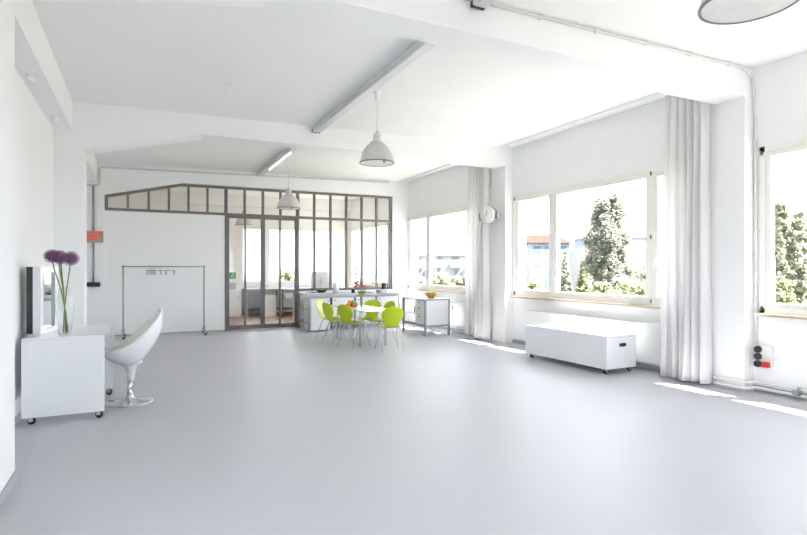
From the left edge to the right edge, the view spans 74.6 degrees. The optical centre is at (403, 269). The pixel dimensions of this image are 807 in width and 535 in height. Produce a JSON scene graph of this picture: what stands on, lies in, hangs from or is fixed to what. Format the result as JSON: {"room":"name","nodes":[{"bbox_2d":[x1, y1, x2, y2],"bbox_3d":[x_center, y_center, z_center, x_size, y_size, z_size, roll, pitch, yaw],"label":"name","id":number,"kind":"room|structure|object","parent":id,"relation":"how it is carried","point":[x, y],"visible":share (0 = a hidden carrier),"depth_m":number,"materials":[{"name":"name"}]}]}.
{"room":"design studio","nodes":[
{"label":"design studio","id":0,"kind":"room"},
{"bbox_2d":[15,68,53,416],"bbox_3d":[-3.872,1.000,5.113,0.300,7.300,23.400,0,0,-26],"label":"wall","id":1,"kind":"structure","parent":0,"point":[34,134],"depth_m":5.47,"materials":[{"name":"white paint"}]},
{"bbox_2d":[0,0,14,492],"bbox_3d":[-2.658,-0.160,3.309,0.273,3.220,0.610,0,0,-26],"label":"wall","id":2,"kind":"structure","parent":1,"relation":"attached to","point":[7,13],"depth_m":3.42,"materials":[{"name":"white paint"}]},
{"bbox_2d":[0,411,20,507],"bbox_3d":[-4.513,1.415,7.154,0.362,0.070,9.172,0,0,-26],"label":"baseboard","id":3,"kind":"structure","parent":1,"relation":"attached to","point":[9,485],"depth_m":3.47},
{"bbox_2d":[54,147,86,325],"bbox_3d":[-4.626,-0.095,7.367,0.350,3.090,0.410,0,0,-26],"label":"wall","id":4,"kind":"structure","parent":1,"relation":"attached to","point":[70,165],"depth_m":7.20,"materials":[{"name":"white paint"}]},
{"bbox_2d":[92,186,93,230],"bbox_3d":[-6.583,-1.290,11.251,0.037,0.960,0.037,0,0,-4],"label":"conduit","id":5,"kind":"object","parent":1,"relation":"attached to","point":[92,186],"visible":1,"depth_m":11.23,"materials":[{"name":"grey metal"}]},
{"bbox_2d":[92,242,93,281],"bbox_3d":[-6.583,-0.145,11.251,0.033,0.850,0.033,0,0,-4],"label":"conduit","id":6,"kind":"object","parent":1,"relation":"attached to","point":[92,242],"visible":1,"depth_m":11.24,"materials":[{"name":"grey metal"}]},
{"bbox_2d":[146,204,348,313],"bbox_3d":[-5.428,1.000,17.209,7.650,7.300,0.340,0,0,-26],"label":"wall","id":7,"kind":"structure","parent":0,"point":[338,227],"depth_m":17.65,"materials":[{"name":"white paint"}]},
{"bbox_2d":[229,272,235,278],"bbox_3d":[-5.482,0.200,16.970,0.220,0.200,0.031,0,0,-26],"label":"sign","id":8,"kind":"object","parent":7,"relation":"attached to","point":[232,275],"visible":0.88,"depth_m":16.97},
{"bbox_2d":[242,227,259,282],"bbox_3d":[-4.951,-0.460,17.339,0.680,1.820,0.090,0,0,-26],"label":"window","id":9,"kind":"structure","parent":7,"relation":"in","point":[256,228],"depth_m":17.18,"materials":[{"name":"beige paint"}]},
{"bbox_2d":[268,228,328,282],"bbox_3d":[-3.522,-0.460,18.047,2.190,1.820,0.090,0,0,-26],"label":"window","id":10,"kind":"structure","parent":7,"relation":"in","point":[269,229],"depth_m":18.01,"materials":[{"name":"beige paint"}]},
{"bbox_2d":[105,210,391,334],"bbox_3d":[-3.386,0.090,12.942,6.820,2.720,0.100,0,0,-26],"label":"wall","id":11,"kind":"structure","parent":0,"point":[132,238],"depth_m":11.93,"materials":[{"name":"white paint"}]},
{"bbox_2d":[87,282,99,286],"bbox_3d":[-6.567,0.320,11.220,0.250,0.100,0.110,0,0,-26],"label":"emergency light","id":12,"kind":"object","parent":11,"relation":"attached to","point":[89,284],"visible":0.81,"depth_m":11.19,"materials":[{"name":"black plastic"}]},
{"bbox_2d":[87,231,102,242],"bbox_3d":[-6.560,-0.690,11.249,0.330,0.240,0.064,0,0,-26],"label":"exit sign","id":13,"kind":"object","parent":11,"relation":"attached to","point":[92,236],"visible":0.82,"depth_m":11.23,"materials":[{"name":"red"}]},
{"bbox_2d":[87,194,104,324],"bbox_3d":[-6.612,-0.075,11.377,0.350,3.050,0.220,0,0,-26],"label":"wall","id":14,"kind":"structure","parent":11,"relation":"attached to","point":[95,295],"depth_m":11.29,"materials":[{"name":"white paint"}]},
{"bbox_2d":[114,330,224,335],"bbox_3d":[-5.313,1.435,11.931,2.470,0.030,0.012,0,0,-26],"label":"baseboard","id":15,"kind":"structure","parent":11,"relation":"attached to","point":[206,330],"depth_m":12.08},
{"bbox_2d":[105,184,391,290],"bbox_3d":[-3.382,-0.716,12.933,6.828,2.511,0.090,0,0,-26],"label":"window","id":16,"kind":"structure","parent":11,"relation":"in","point":[346,219],"depth_m":13.46,"materials":[{"name":"metal"}]},
{"bbox_2d":[225,215,298,330],"bbox_3d":[-3.421,0.090,12.888,1.780,2.720,0.135,0,0,-26],"label":"door","id":17,"kind":"structure","parent":11,"relation":"in","point":[262,324],"depth_m":12.88,"materials":[{"name":"metal"}]},
{"bbox_2d":[392,196,407,321],"bbox_3d":[-0.129,-0.264,14.589,0.480,3.428,0.220,0,0,-26],"label":"trim","id":18,"kind":"structure","parent":11,"relation":"attached to","point":[399,204],"depth_m":14.49,"materials":[{"name":"white paint"}]},
{"bbox_2d":[0,312,806,534],"bbox_3d":[-0.310,1.575,6.877,8.250,0.250,23.400,0,0,-26],"label":"floor","id":19,"kind":"structure","parent":0,"point":[287,430],"depth_m":4.31,"materials":[{"name":"concrete"}]},
{"bbox_2d":[21,324,113,424],"bbox_3d":[-3.452,1.045,5.538,0.680,0.810,1.130,0,0,-25],"label":"cabinet","id":20,"kind":"object","parent":19,"relation":"on","point":[62,373],"visible":0.95,"depth_m":5.04,"materials":[{"name":"white paint"}]},
{"bbox_2d":[26,266,57,334],"bbox_3d":[-3.639,0.305,5.346,0.125,0.670,0.370,0,0,-10],"label":"vanity mirror","id":21,"kind":"object","parent":20,"relation":"on","point":[41,281],"visible":1,"depth_m":5.19,"materials":[{"name":"white paint"}]},
{"bbox_2d":[43,272,52,327],"bbox_3d":[-3.605,0.305,5.353,0.014,0.554,0.254,0,0,-10],"label":"mirror glass","id":22,"kind":"object","parent":21,"relation":"attached to","point":[47,276],"depth_m":5.36,"materials":[{"name":"silver metal"}]},
{"bbox_3d":[-3.255,0.403,5.095,0.160,0.466,0.159,0,0,-26],"label":"glass vase","id":23,"kind":"object","parent":20,"relation":"on","visible":0},
{"bbox_2d":[43,249,67,332],"bbox_3d":[-3.310,0.209,5.044,0.202,0.803,0.136,0,0,-26],"label":"flower","id":24,"kind":"object","parent":23,"relation":"in","point":[50,255],"visible":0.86,"depth_m":5.02,"materials":[{"name":"plant"}]},
{"bbox_2d":[53,250,67,332],"bbox_3d":[-3.261,0.215,5.042,0.136,0.791,0.135,0,0,-26],"label":"flower","id":25,"kind":"object","parent":23,"relation":"in","point":[60,257],"visible":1,"depth_m":5.02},
{"bbox_2d":[56,250,66,332],"bbox_3d":[-3.315,0.212,5.099,0.139,0.797,0.131,0,0,-26],"label":"flower","id":26,"kind":"object","parent":23,"relation":"in","point":[57,250],"visible":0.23,"depth_m":5.09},
{"bbox_2d":[63,251,79,332],"bbox_3d":[-3.211,0.215,5.116,0.146,0.790,0.150,0,0,-26],"label":"flower","id":27,"kind":"object","parent":23,"relation":"in","point":[72,258],"visible":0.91,"depth_m":5.09,"materials":[{"name":"plant"}]},
{"bbox_2d":[105,307,162,407],"bbox_3d":[-2.952,0.936,5.792,0.590,1.027,0.583,0,0,-37],"label":"swivel chair","id":28,"kind":"object","parent":19,"relation":"on","point":[129,353],"visible":0.94,"depth_m":5.69,"materials":[{"name":"white paint"}]},
{"bbox_2d":[122,265,206,338],"bbox_3d":[-5.177,0.680,11.519,1.678,1.539,0.460,0,0,-26],"label":"rack","id":29,"kind":"object","parent":19,"relation":"on","point":[123,266],"visible":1,"depth_m":11.46,"materials":[{"name":"grey metal"}]},
{"bbox_2d":[229,290,240,316],"bbox_3d":[-5.297,1.050,16.325,0.480,0.800,0.640,0,0,-26],"label":"base cabinet","id":30,"kind":"object","parent":19,"relation":"on","point":[234,296],"visible":0.56,"depth_m":16.09,"materials":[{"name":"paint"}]},
{"bbox_2d":[229,282,239,290],"bbox_3d":[-5.302,0.520,16.337,0.440,0.260,0.455,0,0,-26],"label":"appliance","id":31,"kind":"object","parent":30,"relation":"on","point":[233,286],"visible":0.56,"depth_m":16.16,"materials":[{"name":"plastic"}]},
{"bbox_2d":[265,295,275,316],"bbox_3d":[-4.196,1.125,16.469,0.410,0.650,0.370,0,0,-26],"label":"bin","id":32,"kind":"object","parent":19,"relation":"on","point":[270,300],"visible":0.56,"depth_m":16.32,"materials":[{"name":"plastic"}]},
{"bbox_2d":[242,287,310,315],"bbox_3d":[-3.871,1.030,17.277,2.600,0.840,0.760,0,0,-26],"label":"work table","id":33,"kind":"object","parent":19,"relation":"on","point":[247,289],"visible":0.3,"depth_m":16.88,"materials":[{"name":"grey metal"}]},
{"bbox_2d":[248,307,292,310],"bbox_3d":[-3.871,1.275,17.277,2.500,0.030,0.660,0,0,-26],"label":"shelf","id":34,"kind":"object","parent":33,"relation":"attached to","point":[277,308],"depth_m":17.04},
{"bbox_2d":[281,288,293,316],"bbox_3d":[-3.314,1.025,16.716,1.136,0.850,0.476,0,0,-26],"label":"trolley","id":35,"kind":"object","parent":19,"relation":"on","point":[282,299],"visible":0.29,"depth_m":16.34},
{"bbox_2d":[283,293,292,298],"bbox_3d":[-3.583,0.838,16.583,0.330,0.185,0.310,0,0,-26],"label":"tub","id":36,"kind":"object","parent":35,"relation":"on","point":[285,295],"visible":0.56,"depth_m":16.44,"materials":[{"name":"plastic"}]},
{"bbox_2d":[293,289,293,321],"bbox_3d":[-1.604,0.985,14.075,2.620,0.930,0.350,0,0,-26],"label":"trim ledge","id":37,"kind":"object","parent":19,"relation":"on","point":[293,289],"visible":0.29,"depth_m":13.57,"materials":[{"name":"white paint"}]},
{"bbox_2d":[311,272,328,287],"bbox_3d":[-2.178,0.290,13.815,0.480,0.460,0.028,0,0,-26],"label":"board","id":38,"kind":"object","parent":37,"relation":"on","point":[322,278],"visible":0.7,"depth_m":13.83,"materials":[{"name":"plastic"}]},
{"bbox_2d":[354,266,358,286],"bbox_3d":[-1.257,0.211,14.253,0.130,0.619,0.128,0,0,-26],"label":"plant","id":39,"kind":"object","parent":37,"relation":"on","point":[355,273],"visible":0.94,"depth_m":14.22,"materials":[{"name":"white plant"}]},
{"bbox_2d":[316,299,344,339],"bbox_3d":[-1.562,1.048,11.230,0.546,0.808,0.445,0,0,22],"label":"dining chair","id":40,"kind":"object","parent":19,"relation":"on","point":[319,302],"visible":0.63,"depth_m":11.24,"materials":[{"name":"paint"}]},
{"bbox_2d":[322,302,352,343],"bbox_3d":[-1.329,1.048,10.518,0.546,0.808,0.445,0,0,-38],"label":"dining chair","id":41,"kind":"object","parent":19,"relation":"on","point":[328,311],"visible":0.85,"depth_m":10.37,"materials":[{"name":"paint"}]},
{"bbox_2d":[297,292,399,331],"bbox_3d":[-1.359,1.020,13.175,2.340,0.860,0.982,0,0,-26],"label":"kitchen cabinet","id":42,"kind":"object","parent":19,"relation":"on","point":[312,320],"depth_m":12.61,"materials":[{"name":"white metal"}]},
{"bbox_2d":[305,292,327,293],"bbox_3d":[-2.095,0.565,12.745,0.400,0.050,0.520,0,0,-26],"label":"cooktop","id":43,"kind":"object","parent":42,"relation":"in","point":[305,292],"visible":0.88,"depth_m":12.57,"materials":[{"name":"silver metal"}]},
{"bbox_2d":[333,282,338,292],"bbox_3d":[-1.686,0.450,13.226,0.150,0.280,0.150,0,0,-26],"label":"paper roll","id":44,"kind":"object","parent":42,"relation":"on","point":[335,285],"visible":0.94,"depth_m":13.17,"materials":[{"name":"white paper"}]},
{"bbox_2d":[297,292,399,295],"bbox_3d":[-1.359,0.608,13.176,2.340,0.035,0.980,0,0,-26],"label":"countertop","id":45,"kind":"structure","parent":42,"relation":"on","point":[340,293],"depth_m":12.92,"materials":[{"name":"laminate"}]},
{"bbox_2d":[337,304,369,348],"bbox_3d":[-0.952,1.048,9.986,0.445,0.808,0.546,0,0,40],"label":"dining chair","id":46,"kind":"object","parent":19,"relation":"on","point":[345,312],"visible":0.93,"depth_m":9.83,"materials":[{"name":"paint"}]},
{"bbox_2d":[331,304,385,346],"bbox_3d":[-0.862,1.103,10.571,0.680,0.695,1.990,0,0,-26],"label":"dining table","id":47,"kind":"object","parent":19,"relation":"on","point":[365,308],"visible":0.66,"depth_m":10.11,"materials":[{"name":"white paint"}]},
{"bbox_2d":[355,299,381,339],"bbox_3d":[-0.717,1.048,11.102,0.445,0.808,0.546,0,0,16],"label":"dining chair","id":48,"kind":"object","parent":19,"relation":"on","point":[372,315],"visible":0.7,"depth_m":11.27,"materials":[{"name":"paint"}]},
{"bbox_2d":[365,301,395,342],"bbox_3d":[-0.444,1.048,10.655,0.546,0.808,0.445,0,0,-38],"label":"dining chair","id":49,"kind":"object","parent":19,"relation":"on","point":[390,303],"visible":0.57,"depth_m":10.68,"materials":[{"name":"paint"}]},
{"bbox_2d":[375,306,403,352],"bbox_3d":[-0.244,1.048,9.496,0.445,0.808,0.546,0,0,-16],"label":"dining chair","id":50,"kind":"object","parent":19,"relation":"on","point":[392,316],"visible":1,"depth_m":9.30,"materials":[{"name":"paint"}]},
{"bbox_2d":[402,296,449,335],"bbox_3d":[0.495,1.050,12.085,0.654,0.800,1.110,0,0,-26],"label":"sideboard","id":51,"kind":"object","parent":19,"relation":"on","point":[429,312],"visible":1,"depth_m":11.65,"materials":[{"name":"grey metal"}]},
{"bbox_2d":[425,292,437,297],"bbox_3d":[0.626,0.585,11.983,0.300,0.130,0.300,0,0,-26],"label":"wooden bowl","id":52,"kind":"object","parent":51,"relation":"on","point":[429,295],"visible":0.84,"depth_m":11.89,"materials":[{"name":"brown wood"}]},
{"bbox_2d":[525,324,635,373],"bbox_3d":[2.651,1.185,8.120,0.584,0.530,1.695,0,0,-27],"label":"storage bench","id":53,"kind":"object","parent":19,"relation":"on","point":[602,349],"visible":1,"depth_m":7.68,"materials":[{"name":"white paint"}]},
{"bbox_2d":[526,310,659,364],"bbox_3d":[3.070,1.110,8.473,0.144,0.680,3.278,0,0,-26],"label":"radiator cover","id":54,"kind":"object","parent":19,"relation":"on","point":[647,334],"visible":0.27,"depth_m":7.96,"materials":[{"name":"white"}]},
{"bbox_2d":[31,0,806,199],"bbox_3d":[-0.310,-2.515,6.877,8.250,0.471,23.400,0,0,-26],"label":"ceiling","id":55,"kind":"structure","parent":0,"point":[280,67],"depth_m":6.28,"materials":[{"name":"paint"}]},
{"bbox_2d":[9,0,71,130],"bbox_3d":[-3.650,-2.115,5.245,0.215,0.470,4.260,0,0,-26],"label":"beam","id":56,"kind":"structure","parent":55,"relation":"attached to","point":[34,55],"depth_m":5.17,"materials":[{"name":"white paint"}]},
{"bbox_2d":[26,74,36,82],"bbox_3d":[-3.603,-1.849,5.134,0.090,0.082,0.088,0,0,-26],"label":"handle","id":57,"kind":"object","parent":56,"relation":"attached to","point":[31,78],"visible":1,"depth_m":5.11,"materials":[{"name":"white plastic"}]},
{"bbox_2d":[87,154,96,180],"bbox_3d":[-5.687,-2.115,9.358,0.215,0.470,4.220,0,0,-26],"label":"beam","id":58,"kind":"structure","parent":55,"relation":"attached to","point":[91,160],"depth_m":10.40,"materials":[{"name":"white paint"}]},
{"bbox_2d":[108,191,351,211],"bbox_3d":[-5.294,-2.080,16.940,7.650,0.940,0.260,0,0,-26],"label":"window","id":59,"kind":"structure","parent":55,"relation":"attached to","point":[137,200],"depth_m":16.48,"materials":[{"name":"glass"}]},
{"bbox_2d":[235,211,251,225],"bbox_3d":[-4.505,-1.784,14.952,0.467,1.127,0.470,0,0,-26],"label":"pendant lamp","id":60,"kind":"object","parent":55,"relation":"hanging from","point":[240,222],"visible":0.55,"depth_m":14.79,"materials":[{"name":"metal"}]},
{"bbox_2d":[87,162,407,196],"bbox_3d":[-3.341,-2.075,12.997,7.650,0.950,0.220,0,0,-26],"label":"beam","id":61,"kind":"structure","parent":55,"relation":"attached to","point":[113,181],"depth_m":12.44,"materials":[{"name":"white paint"}]},
{"bbox_2d":[87,166,388,185],"bbox_3d":[-3.539,-2.070,12.755,7.020,0.600,0.042,0,0,-26],"label":"conduit","id":62,"kind":"object","parent":61,"relation":"attached to","point":[98,184],"visible":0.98,"depth_m":12.34,"materials":[{"name":"metal"}]},
{"bbox_2d":[257,148,296,176],"bbox_3d":[-2.739,-2.276,11.309,0.134,0.140,3.260,0,0,-26],"label":"light fixture","id":63,"kind":"object","parent":55,"relation":"attached to","point":[289,151],"visible":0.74,"depth_m":11.07,"materials":[{"name":"metal"}]},
{"bbox_2d":[54,101,512,168],"bbox_3d":[-1.342,-2.095,8.960,7.650,0.910,0.350,0,0,-26],"label":"beam","id":64,"kind":"structure","parent":55,"relation":"attached to","point":[96,128],"depth_m":8.14,"materials":[{"name":"white paint"}]},
{"bbox_2d":[277,156,300,209],"bbox_3d":[-2.281,-1.764,10.530,0.467,1.168,0.470,0,0,-26],"label":"pendant lamp","id":65,"kind":"object","parent":55,"relation":"hanging from","point":[288,201],"visible":0.95,"depth_m":10.40,"materials":[{"name":"metal"}]},
{"bbox_2d":[312,41,434,133],"bbox_3d":[-0.498,-2.289,6.806,0.134,0.114,4.260,0,0,-26],"label":"track","id":66,"kind":"object","parent":55,"relation":"attached to","point":[416,51],"visible":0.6,"depth_m":6.37,"materials":[{"name":"metal"}]},
{"bbox_2d":[359,90,394,166],"bbox_3d":[-0.349,-1.860,6.990,0.467,0.980,0.470,0,0,-26],"label":"pendant lamp","id":67,"kind":"object","parent":55,"relation":"hanging from","point":[376,153],"visible":0.99,"depth_m":6.87,"materials":[{"name":"metal"}]},
{"bbox_2d":[398,164,451,181],"bbox_3d":[0.805,-2.392,12.568,0.030,0.034,4.190,0,0,-26],"label":"rail","id":68,"kind":"object","parent":55,"relation":"attached to","point":[447,164],"visible":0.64,"depth_m":13.02,"materials":[{"name":"white metal"}]},
{"bbox_2d":[465,166,490,339],"bbox_3d":[1.528,-0.478,11.049,0.217,3.796,0.802,0,0,-24],"label":"curtain","id":69,"kind":"object","parent":68,"relation":"hanging from","point":[477,254],"visible":0.94,"depth_m":10.93,"materials":[{"name":"white fabric"}]},
{"bbox_2d":[127,0,753,104],"bbox_3d":[0.705,-2.160,4.830,7.650,0.780,0.350,0,0,-26],"label":"beam","id":70,"kind":"structure","parent":55,"relation":"attached to","point":[495,32],"depth_m":4.92,"materials":[{"name":"white paint"}]},
{"bbox_2d":[467,0,752,77],"bbox_3d":[1.771,-2.334,5.140,5.337,0.113,0.041,0,0,-26],"label":"conduit","id":71,"kind":"object","parent":70,"relation":"attached to","point":[540,16],"visible":0.92,"depth_m":5.28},
{"bbox_2d":[470,0,495,10],"bbox_3d":[1.560,-2.289,2.686,0.134,0.114,4.190,0,0,-26],"label":"track","id":72,"kind":"object","parent":55,"relation":"attached to","point":[477,4],"visible":1,"depth_m":4.49,"materials":[{"name":"metal"}]},
{"bbox_2d":[477,0,495,5],"bbox_3d":[1.560,-2.239,2.686,0.110,0.014,4.010,0,0,-26],"label":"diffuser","id":73,"kind":"object","parent":72,"relation":"attached to","point":[479,2],"depth_m":4.43,"materials":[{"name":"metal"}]},
{"bbox_2d":[500,92,662,147],"bbox_3d":[2.840,-2.392,8.460,0.030,0.034,4.240,0,0,-26],"label":"rail","id":74,"kind":"object","parent":55,"relation":"attached to","point":[657,93],"visible":0.64,"depth_m":8.33,"materials":[{"name":"white metal"}]},
{"bbox_2d":[660,95,712,383],"bbox_3d":[3.628,-0.478,6.837,0.220,3.796,0.657,0,0,-26],"label":"curtain","id":75,"kind":"object","parent":74,"relation":"hanging from","point":[685,299],"visible":0.94,"depth_m":6.75,"materials":[{"name":"white fabric"}]},
{"bbox_2d":[698,0,799,24],"bbox_3d":[1.759,-1.835,2.689,0.467,1.030,0.470,0,0,-26],"label":"pendant lamp","id":76,"kind":"object","parent":55,"relation":"hanging from","point":[717,12],"visible":1,"depth_m":2.75,"materials":[{"name":"metal"}]},
{"bbox_2d":[349,51,806,393],"bbox_3d":[3.252,1.000,8.642,0.300,7.300,23.400,0,0,-26],"label":"wall","id":77,"kind":"structure","parent":0,"point":[631,140],"depth_m":8.21,"materials":[{"name":"white paint"}]},
{"bbox_2d":[349,222,388,286],"bbox_3d":[-0.956,-0.448,16.824,0.177,2.005,4.040,0,0,-26],"label":"window","id":78,"kind":"structure","parent":77,"relation":"in","point":[380,224],"depth_m":17.56,"materials":[{"name":"beige paint"}]},
{"bbox_2d":[406,205,466,293],"bbox_3d":[1.029,-0.448,12.819,0.177,2.005,3.980,0,0,-26],"label":"window","id":79,"kind":"structure","parent":77,"relation":"in","point":[428,286],"depth_m":13.55,"materials":[{"name":"beige paint"}]},
{"bbox_2d":[450,301,464,327],"bbox_3d":[1.356,1.030,11.943,0.168,0.560,1.040,0,0,-26],"label":"wall heater","id":80,"kind":"object","parent":77,"relation":"attached to","point":[457,309],"visible":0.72,"depth_m":12.03,"materials":[{"name":"white metal"}]},
{"bbox_2d":[479,206,498,223],"bbox_3d":[1.731,-1.080,10.571,0.265,0.344,0.480,0,0,-44],"label":"wall clock","id":81,"kind":"object","parent":77,"relation":"attached to","point":[488,214],"visible":1,"depth_m":10.47,"materials":[{"name":"plastic"}]},
{"bbox_2d":[489,168,494,340],"bbox_3d":[1.879,-0.480,10.874,0.180,3.860,0.220,0,0,-26],"label":"trim","id":82,"kind":"structure","parent":77,"relation":"attached to","point":[491,170],"depth_m":10.80,"materials":[{"name":"white paint"}]},
{"bbox_2d":[495,166,512,342],"bbox_3d":[2.005,-0.294,10.618,0.180,3.489,0.350,0,0,-26],"label":"trim","id":83,"kind":"structure","parent":77,"relation":"attached to","point":[504,174],"depth_m":10.49,"materials":[{"name":"white paint"}]},
{"bbox_2d":[511,166,663,308],"bbox_3d":[3.070,-0.448,8.697,0.177,2.005,3.980,0,0,-26],"label":"window","id":84,"kind":"structure","parent":77,"relation":"in","point":[652,176],"depth_m":8.61,"materials":[{"name":"beige paint"}]},
{"bbox_2d":[408,319,806,400],"bbox_3d":[3.112,1.415,8.572,0.012,0.070,13.400,0,0,-26],"label":"baseboard","id":85,"kind":"structure","parent":77,"relation":"attached to","point":[640,365],"depth_m":7.63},
{"bbox_2d":[709,103,715,385],"bbox_3d":[3.925,-0.480,6.743,0.180,3.860,0.220,0,0,-26],"label":"trim","id":86,"kind":"structure","parent":77,"relation":"attached to","point":[712,108],"depth_m":6.63,"materials":[{"name":"white paint"}]},
{"bbox_2d":[716,97,753,390],"bbox_3d":[4.051,-0.300,6.487,0.180,3.500,0.350,0,0,-26],"label":"column","id":87,"kind":"structure","parent":77,"relation":"attached to","point":[734,118],"depth_m":6.40,"materials":[{"name":"white paint"}]},
{"bbox_2d":[751,77,758,344],"bbox_3d":[4.187,-0.695,6.323,0.081,3.191,0.051,0,0,-26],"label":"conduit","id":88,"kind":"object","parent":77,"relation":"attached to","point":[755,139],"visible":0.97,"depth_m":6.32,"materials":[{"name":"plastic"}]},
{"bbox_2d":[713,375,806,398],"bbox_3d":[4.272,1.366,6.026,0.185,0.112,2.208,0,0,-33],"label":"pipes","id":89,"kind":"object","parent":77,"relation":"attached to","point":[796,391],"visible":0.88,"depth_m":6.20,"materials":[{"name":"white metal"}]},
{"bbox_2d":[753,345,773,367],"bbox_3d":[4.226,1.028,6.226,0.100,0.256,0.186,0,0,-26],"label":"box","id":90,"kind":"object","parent":77,"relation":"attached to","point":[763,356],"visible":1,"depth_m":6.21,"materials":[{"name":"white plastic"}]},
{"bbox_2d":[753,360,760,366],"bbox_3d":[4.187,1.115,6.264,0.035,0.082,0.082,0,0,-26],"label":"socket","id":91,"kind":"object","parent":90,"relation":"attached to","point":[757,363],"depth_m":6.25,"materials":[{"name":"plastic"}]},
{"bbox_2d":[753,353,761,359],"bbox_3d":[4.187,1.030,6.264,0.035,0.082,0.082,0,0,-26],"label":"socket","id":92,"kind":"object","parent":90,"relation":"attached to","point":[757,356],"depth_m":6.25,"materials":[{"name":"plastic"}]},
{"bbox_2d":[753,346,761,352],"bbox_3d":[4.187,0.945,6.264,0.035,0.082,0.082,0,0,-26],"label":"socket","id":93,"kind":"object","parent":90,"relation":"attached to","point":[758,349],"depth_m":6.25,"materials":[{"name":"plastic"}]},
{"bbox_2d":[761,361,769,367],"bbox_3d":[4.222,1.113,6.176,0.050,0.065,0.080,0,0,-26],"label":"socket","id":94,"kind":"object","parent":90,"relation":"attached to","point":[766,364],"depth_m":6.16,"materials":[{"name":"plastic"}]},
{"bbox_2d":[754,138,806,319],"bbox_3d":[5.177,-0.448,4.445,0.177,2.005,4.210,0,0,-26],"label":"window","id":95,"kind":"structure","parent":77,"relation":"in","point":[768,307],"depth_m":6.22,"materials":[{"name":"beige paint"}]},
{"label":"outside","id":96,"kind":"structure","parent":0,"visible":0},
{"bbox_2d":[246,274,806,303],"bbox_3d":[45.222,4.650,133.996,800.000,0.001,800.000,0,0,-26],"label":"ground","id":97,"kind":"structure","parent":96,"point":[249,277],"depth_m":300.60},
{"bbox_2d":[272,268,303,280],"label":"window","id":98,"kind":"structure","parent":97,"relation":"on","point":[286,274],"depth_m":29.50,"materials":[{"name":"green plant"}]},
{"bbox_2d":[418,254,464,283],"bbox_3d":[8.092,0.950,99.659,15.600,7.400,11.400,0,0,0],"label":"building","id":99,"kind":"structure","parent":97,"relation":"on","point":[454,264],"depth_m":94.86,"materials":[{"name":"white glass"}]},
{"bbox_2d":[433,272,453,285],"bbox_3d":[4.290,2.472,59.850,3.347,4.565,3.120,0,0,-26],"label":"bush","id":100,"kind":"object","parent":97,"relation":"on","point":[441,278],"visible":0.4,"depth_m":59.15,"materials":[{"name":"green plant"}]},
{"bbox_2d":[447,275,464,285],"bbox_3d":[5.942,2.697,60.084,3.354,4.151,3.186,0,0,25],"label":"bush","id":101,"kind":"object","parent":97,"relation":"on","point":[456,281],"visible":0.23,"depth_m":59.66,"materials":[{"name":"green plant"}]},
{"bbox_2d":[526,280,544,290],"bbox_3d":[13.634,2.882,54.879,2.866,3.833,2.722,0,0,-13],"label":"bush","id":102,"kind":"object","parent":97,"relation":"on","point":[533,285],"visible":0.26,"depth_m":54.64,"materials":[{"name":"green plant"}]},
{"bbox_2d":[526,235,572,289],"bbox_3d":[33.185,-1.750,124.998,10.400,12.800,11.400,0,0,0],"label":"house","id":103,"kind":"structure","parent":97,"relation":"on","point":[537,246],"depth_m":120.01,"materials":[{"name":"paint"}]},
{"bbox_2d":[560,250,572,291],"bbox_3d":[18.367,1.270,59.868,2.099,7.035,2.313,0,0,-21],"label":"conifer tree","id":104,"kind":"object","parent":97,"relation":"on","point":[566,283],"visible":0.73,"depth_m":59.64,"materials":[{"name":"green plant"}]},
{"bbox_2d":[575,260,591,292],"bbox_3d":[20.378,1.811,59.772,3.049,6.030,2.738,0,0,-26],"label":"conifer tree","id":105,"kind":"object","parent":97,"relation":"on","point":[584,287],"visible":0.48,"depth_m":59.48,"materials":[{"name":"green plant"}]},
{"bbox_2d":[591,281,617,293],"bbox_3d":[15.959,2.815,42.513,2.949,3.916,3.227,0,0,-26],"label":"bush","id":106,"kind":"object","parent":97,"relation":"on","point":[600,287],"visible":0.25,"depth_m":42.18,"materials":[{"name":"green plant"}]},
{"bbox_2d":[580,193,638,291],"bbox_3d":[17.391,-0.901,45.102,4.632,11.104,4.539,0,0,44],"label":"poplar tree","id":107,"kind":"object","parent":97,"relation":"on","point":[600,244],"visible":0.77,"depth_m":44.30,"materials":[{"name":"green plant"}]},
{"bbox_2d":[563,236,661,291],"bbox_3d":[44.932,-0.825,105.915,22.300,10.950,12.100,0,0,0],"label":"office block","id":108,"kind":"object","parent":97,"relation":"on","point":[638,243],"visible":0.13,"depth_m":101.45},
{"bbox_2d":[614,279,645,295],"bbox_3d":[18.177,2.720,42.026,4.134,4.092,4.227,0,0,32],"label":"bush","id":109,"kind":"object","parent":97,"relation":"on","point":[627,289],"visible":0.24,"depth_m":41.56,"materials":[{"name":"green plant"}]},
{"bbox_2d":[632,263,645,295],"bbox_3d":[20.694,2.041,44.970,3.481,5.396,3.757,0,0,-12],"label":"bush","id":110,"kind":"object","parent":97,"relation":"on","point":[642,276],"visible":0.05,"depth_m":44.80,"materials":[{"name":"green plant"}]},
{"bbox_2d":[775,201,796,301],"bbox_3d":[28.503,-0.269,40.123,2.104,9.841,2.035,0,0,-3],"label":"poplar tree","id":111,"kind":"object","parent":97,"relation":"on","point":[783,224],"visible":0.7,"depth_m":39.61,"materials":[{"name":"green plant"}]},
{"bbox_2d":[775,276,799,303],"bbox_3d":[27.279,2.618,38.462,2.391,4.335,2.415,0,0,11],"label":"bush","id":112,"kind":"object","parent":97,"relation":"on","point":[783,294],"visible":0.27,"depth_m":37.92,"materials":[{"name":"green plant"}]},
{"bbox_2d":[776,232,806,291],"bbox_3d":[63.580,-0.450,84.538,9.600,10.200,9.800,0,0,0],"label":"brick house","id":113,"kind":"structure","parent":97,"relation":"on","point":[796,233],"depth_m":80.04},
{"bbox_2d":[782,210,806,304],"bbox_3d":[29.783,0.079,39.869,2.275,9.144,2.297,0,0,-11],"label":"poplar tree","id":114,"kind":"object","parent":97,"relation":"on","point":[800,288],"visible":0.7,"depth_m":39.52,"materials":[{"name":"green plant"}]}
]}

